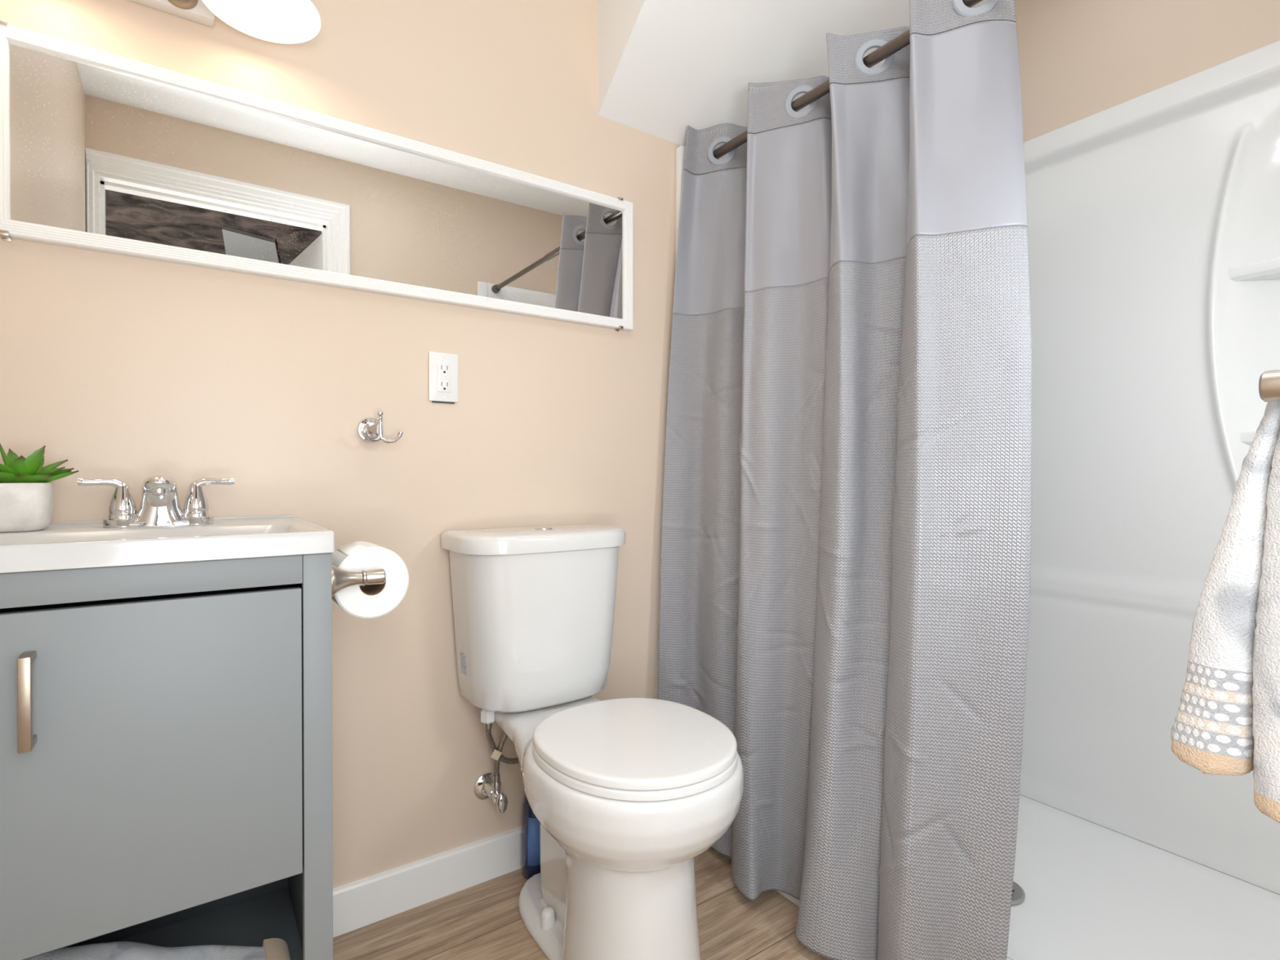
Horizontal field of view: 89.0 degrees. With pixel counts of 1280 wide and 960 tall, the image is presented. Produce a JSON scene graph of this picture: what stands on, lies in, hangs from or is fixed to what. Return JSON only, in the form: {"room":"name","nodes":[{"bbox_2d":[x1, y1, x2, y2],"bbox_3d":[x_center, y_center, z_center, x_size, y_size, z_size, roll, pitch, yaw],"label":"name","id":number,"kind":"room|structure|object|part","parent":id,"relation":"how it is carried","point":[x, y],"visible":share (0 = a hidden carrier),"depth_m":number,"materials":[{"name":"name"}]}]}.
{"room":"bathroom","nodes":[
{"label":"bathroom","id":0,"kind":"room"},
{"bbox_2d":[0,0,679,888],"bbox_3d":[-0.151,-0.248,1.716,2.497,2.450,0.100,0,1,-35],"label":"wall","id":1,"kind":"structure","parent":0,"point":[128,369],"depth_m":1.39,"materials":[{"name":"beige paint"}]},
{"bbox_2d":[129,0,320,44],"bbox_3d":[-0.795,-0.905,1.067,0.487,0.169,0.228,0,1,-35],"label":"vanity light","id":2,"kind":"object","parent":1,"relation":"attached to","point":[277,21],"visible":1,"depth_m":1.19,"materials":[{"name":"white glass"}]},
{"bbox_3d":[-0.851,-0.895,1.149,0.168,0.117,0.030,0,1,-35],"label":"plate","id":3,"kind":"part","parent":2,"relation":"part of","materials":[{"name":"white metal"}]},
{"bbox_3d":[-0.736,-0.913,1.137,0.204,0.153,0.058,0,0,4],"label":"arm","id":4,"kind":"part","parent":2,"relation":"part of","materials":[{"name":"brown metal"}]},
{"bbox_3d":[-0.660,-0.877,1.135,0.187,0.112,0.187,0,1,-35],"label":"lamp shade","id":5,"kind":"part","parent":2,"relation":"part of","materials":[{"name":"white glass"}]},
{"bbox_2d":[0,18,632,331],"bbox_3d":[-0.527,-0.562,1.379,1.228,0.346,0.023,0,1,-35],"label":"wall mirror","id":6,"kind":"object","parent":1,"relation":"attached to","point":[102,151],"visible":1,"depth_m":1.26,"materials":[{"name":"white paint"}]},
{"bbox_2d":[356,410,403,443],"bbox_3d":[-0.539,-0.109,1.347,0.080,0.067,0.069,0,1,-35],"label":"robe hook","id":7,"kind":"object","parent":1,"relation":"attached to","point":[370,429],"visible":1,"depth_m":1.34,"materials":[{"name":"silver metal"}]},
{"bbox_2d":[333,826,521,937],"bbox_3d":[-0.307,0.882,1.548,0.925,0.093,0.013,0,1,-35],"label":"baseboard","id":8,"kind":"structure","parent":1,"relation":"attached to","point":[361,903],"depth_m":1.43,"materials":[{"name":"white paint"}]},
{"bbox_2d":[428,351,457,404],"bbox_3d":[-0.437,-0.228,1.452,0.066,0.112,0.009,0,1,-35],"label":"electrical outlet","id":9,"kind":"object","parent":1,"relation":"attached to","point":[442,366],"visible":1,"depth_m":1.45,"materials":[{"name":"white plastic"}]},
{"bbox_2d":[437,361,451,392],"bbox_3d":[-0.436,-0.229,1.451,0.031,0.066,0.004,0,1,-35],"label":"socket","id":10,"kind":"object","parent":9,"relation":"attached to","point":[444,368],"depth_m":1.45,"materials":[{"name":"white plastic"}]},
{"bbox_2d":[473,709,519,813],"bbox_3d":[-0.297,0.613,1.493,0.171,0.263,0.112,0,1,-35],"label":"water supply valve","id":11,"kind":"object","parent":1,"relation":"attached to","point":[487,785],"visible":0.69,"depth_m":1.46,"materials":[{"name":"silver metal"}]},
{"bbox_3d":[-0.307,0.716,1.445,0.025,0.045,0.024,0,1,-35],"label":"valve handle","id":12,"kind":"part","parent":11,"relation":"part of","materials":[{"name":"silver metal"}]},
{"bbox_2d":[333,847,833,959],"bbox_3d":[0.334,0.958,0.979,2.347,0.050,1.720,0,1,-35],"label":"floor","id":13,"kind":"structure","parent":0,"point":[482,921],"depth_m":1.35,"materials":[{"name":"brown wood"}]},
{"bbox_2d":[0,553,333,959],"bbox_3d":[-0.748,0.520,0.982,0.463,0.824,0.432,0,1,-35],"label":"vanity cabinet","id":14,"kind":"object","parent":13,"relation":"on","point":[166,729],"visible":0.88,"depth_m":0.85,"materials":[{"name":"grey paint"}]},
{"bbox_3d":[-0.716,0.258,0.761,0.012,0.110,0.035,0,1,-35],"label":"handle","id":15,"kind":"part","parent":14,"relation":"part of","materials":[{"name":"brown metal"}]},
{"bbox_3d":[-0.662,0.130,0.831,0.412,0.041,0.018,0,1,-35],"label":"rail","id":16,"kind":"part","parent":14,"relation":"part of","materials":[{"name":"grey paint"}]},
{"bbox_2d":[24,937,290,959],"bbox_3d":[-0.690,0.711,0.902,0.373,0.172,0.136,0,1,-35],"label":"folded towel","id":17,"kind":"object","parent":14,"relation":"on","point":[273,948],"visible":0.92,"depth_m":0.94,"materials":[{"name":"beige fabric"}]},
{"bbox_2d":[0,515,334,573],"bbox_3d":[-0.757,0.089,0.992,0.470,0.036,0.406,0,1,-35],"label":"sink","id":18,"kind":"object","parent":14,"relation":"in","point":[60,545],"visible":0.95,"depth_m":0.90,"materials":[{"name":"white ceramic"}]},
{"bbox_2d":[0,443,79,532],"bbox_3d":[-0.938,0.008,0.985,0.100,0.136,0.126,0,0,24],"label":"potted succulent","id":19,"kind":"object","parent":18,"relation":"on","point":[26,491],"visible":1,"depth_m":0.96,"materials":[{"name":"concrete"}]},
{"bbox_2d":[0,482,53,532],"bbox_3d":[-0.942,0.040,0.978,0.090,0.072,0.090,0,1,-35],"label":"pot","id":20,"kind":"object","parent":19,"relation":"attached to","point":[24,506],"depth_m":0.96,"materials":[{"name":"ceramic"}]},
{"bbox_2d":[77,474,234,528],"bbox_3d":[-0.791,0.033,1.073,0.208,0.086,0.087,0,1,-35],"label":"faucet","id":21,"kind":"object","parent":18,"relation":"on","point":[160,505],"visible":1,"depth_m":1.06,"materials":[{"name":"silver metal"}]},
{"bbox_3d":[-0.856,0.030,1.050,0.074,0.067,0.038,0,1,-35],"label":"handle","id":22,"kind":"part","parent":21,"relation":"part of","materials":[{"name":"silver metal"}]},
{"bbox_3d":[-0.801,0.069,1.088,0.150,0.014,0.052,0,1,-35],"label":"plate","id":23,"kind":"part","parent":21,"relation":"part of","materials":[{"name":"silver metal"}]},
{"bbox_3d":[-0.790,0.032,1.072,0.085,0.084,0.083,0,1,-35],"label":"spout","id":24,"kind":"part","parent":21,"relation":"part of","materials":[{"name":"silver metal"}]},
{"bbox_3d":[-0.746,0.029,1.126,0.074,0.067,0.038,0,1,-35],"label":"handle","id":25,"kind":"part","parent":21,"relation":"part of","materials":[{"name":"silver metal"}]},
{"bbox_2d":[118,887,302,959],"bbox_3d":[-0.756,0.807,0.996,0.427,0.020,0.380,0,1,-35],"label":"shelf","id":26,"kind":"object","parent":14,"relation":"attached to","point":[251,917],"depth_m":1.16,"materials":[{"name":"grey paint"}]},
{"bbox_3d":[-0.580,0.519,1.131,0.018,0.824,0.378,0,1,-35],"label":"panel","id":27,"kind":"part","parent":14,"relation":"part of","materials":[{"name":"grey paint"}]},
{"bbox_2d":[331,564,385,596],"bbox_3d":[-0.483,0.152,1.073,0.080,0.050,0.207,0,1,-35],"label":"toilet paper holder","id":28,"kind":"object","parent":14,"relation":"attached to","point":[341,579],"visible":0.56,"depth_m":1.00,"materials":[{"name":"silver metal"}]},
{"bbox_2d":[331,541,408,618],"bbox_3d":[-0.458,0.164,1.086,0.115,0.115,0.105,0,1,-35],"label":"toilet paper roll","id":29,"kind":"object","parent":28,"relation":"hanging from","point":[367,601],"visible":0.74,"depth_m":1.05,"materials":[{"name":"white paper"}]},
{"bbox_2d":[521,795,540,879],"bbox_3d":[-0.239,0.800,1.537,0.080,0.255,0.064,0,1,-35],"label":"bottle","id":30,"kind":"object","parent":13,"relation":"on","point":[531,825],"visible":0.27,"depth_m":1.50,"materials":[{"name":"blue plastic"}]},
{"bbox_2d":[440,523,743,959],"bbox_3d":[-0.088,0.520,1.285,0.402,0.821,0.673,0,1,-35],"label":"toilet","id":31,"kind":"object","parent":13,"relation":"on","point":[624,794],"visible":1,"depth_m":1.18,"materials":[{"name":"white ceramic"}]},
{"bbox_3d":[-0.219,0.132,1.472,0.402,0.042,0.213,0,1,-35],"label":"tank lid","id":32,"kind":"part","parent":31,"relation":"part of","materials":[{"name":"white ceramic"}]},
{"bbox_3d":[-0.218,0.322,1.472,0.372,0.342,0.196,0,1,-35],"label":"tank","id":33,"kind":"part","parent":31,"relation":"part of","materials":[{"name":"white ceramic"}]},
{"bbox_3d":[-0.076,0.708,1.270,0.368,0.445,0.632,0,1,-35],"label":"bowl","id":34,"kind":"part","parent":31,"relation":"part of","materials":[{"name":"white ceramic"}]},
{"bbox_3d":[-0.007,0.461,1.168,0.341,0.018,0.371,0,1,-35],"label":"lid","id":35,"kind":"part","parent":31,"relation":"part of","materials":[{"name":"white plastic"}]},
{"bbox_2d":[729,794,1279,959],"bbox_3d":[0.846,0.879,1.407,0.811,0.100,1.551,0,1,-35],"label":"shower pan","id":36,"kind":"object","parent":13,"relation":"on","point":[1082,889],"visible":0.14,"depth_m":1.36,"materials":[{"name":"white plastic"}]},
{"bbox_2d":[675,40,1279,894],"bbox_3d":[0.902,-0.025,1.439,0.884,1.796,1.554,0,1,-35],"label":"shower surround","id":37,"kind":"object","parent":36,"relation":"on","point":[1153,217],"visible":0.39,"depth_m":1.58,"materials":[{"name":"white plastic"}]},
{"bbox_3d":[0.423,-0.030,2.036,0.772,1.796,0.028,0,1,-35],"label":"panel","id":38,"kind":"part","parent":37,"relation":"part of","materials":[{"name":"fabric"}]},
{"bbox_2d":[713,0,982,159],"bbox_3d":[0.606,-0.895,1.228,0.038,0.038,1.499,0,1,-35],"label":"curtain rod","id":39,"kind":"object","parent":37,"relation":"attached to","point":[903,40],"visible":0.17,"depth_m":1.48,"materials":[{"name":"grey metal"}]},
{"bbox_2d":[657,0,1031,959],"bbox_3d":[0.374,-0.034,1.438,0.292,1.877,0.891,0,1,-35],"label":"shower curtain","id":40,"kind":"object","parent":39,"relation":"hanging from","point":[846,536],"visible":1,"depth_m":1.29,"materials":[{"name":"grey fabric"}]},
{"bbox_2d":[1240,431,1256,445],"bbox_3d":[1.466,-0.090,1.304,0.109,0.030,0.383,0,1,-35],"label":"shelf","id":41,"kind":"object","parent":37,"relation":"attached to","point":[1246,437],"depth_m":1.43,"materials":[{"name":"white plastic"}]},
{"bbox_2d":[1229,257,1279,281],"bbox_3d":[1.460,-0.457,1.309,0.109,0.030,0.402,0,1,-35],"label":"shelf","id":42,"kind":"object","parent":37,"relation":"attached to","point":[1258,270],"depth_m":1.43,"materials":[{"name":"white plastic"}]},
{"bbox_2d":[598,0,987,159],"bbox_3d":[0.456,-1.144,1.766,1.028,0.404,0.496,0,1,-35],"label":"ceiling","id":43,"kind":"structure","parent":0,"point":[666,67],"depth_m":1.68,"materials":[{"name":"white paint"}]},
{"bbox_2d":[1014,0,1279,142],"bbox_3d":[1.297,-0.248,1.637,0.203,2.450,1.675,0,1,-35],"label":"wall","id":44,"kind":"structure","parent":0,"point":[1079,60],"depth_m":1.62,"materials":[{"name":"beige paint"}]},
{"bbox_3d":[0.795,-0.238,0.346,2.497,2.450,0.120,0,1,-35],"label":"wall","id":45,"kind":"structure","parent":0,"visible":0},
{"bbox_2d":[1258,369,1279,402],"bbox_3d":[0.721,-0.076,0.524,0.394,0.056,0.254,0,1,-35],"label":"towel bar","id":46,"kind":"object","parent":45,"relation":"attached to","point":[1269,380],"visible":1,"depth_m":0.52,"materials":[{"name":"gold metal"}]},
{"bbox_2d":[1170,401,1279,822],"bbox_3d":[0.630,0.094,0.639,0.298,0.378,0.108,0,1,-35],"label":"hand towel","id":47,"kind":"object","parent":46,"relation":"hanging from","point":[1227,722],"visible":1,"depth_m":0.56,"materials":[{"name":"white fabric"}]},
{"bbox_2d":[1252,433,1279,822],"bbox_3d":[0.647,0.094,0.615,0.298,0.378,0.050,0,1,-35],"label":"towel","id":48,"kind":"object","parent":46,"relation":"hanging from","point":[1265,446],"depth_m":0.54,"materials":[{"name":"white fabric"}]}
]}

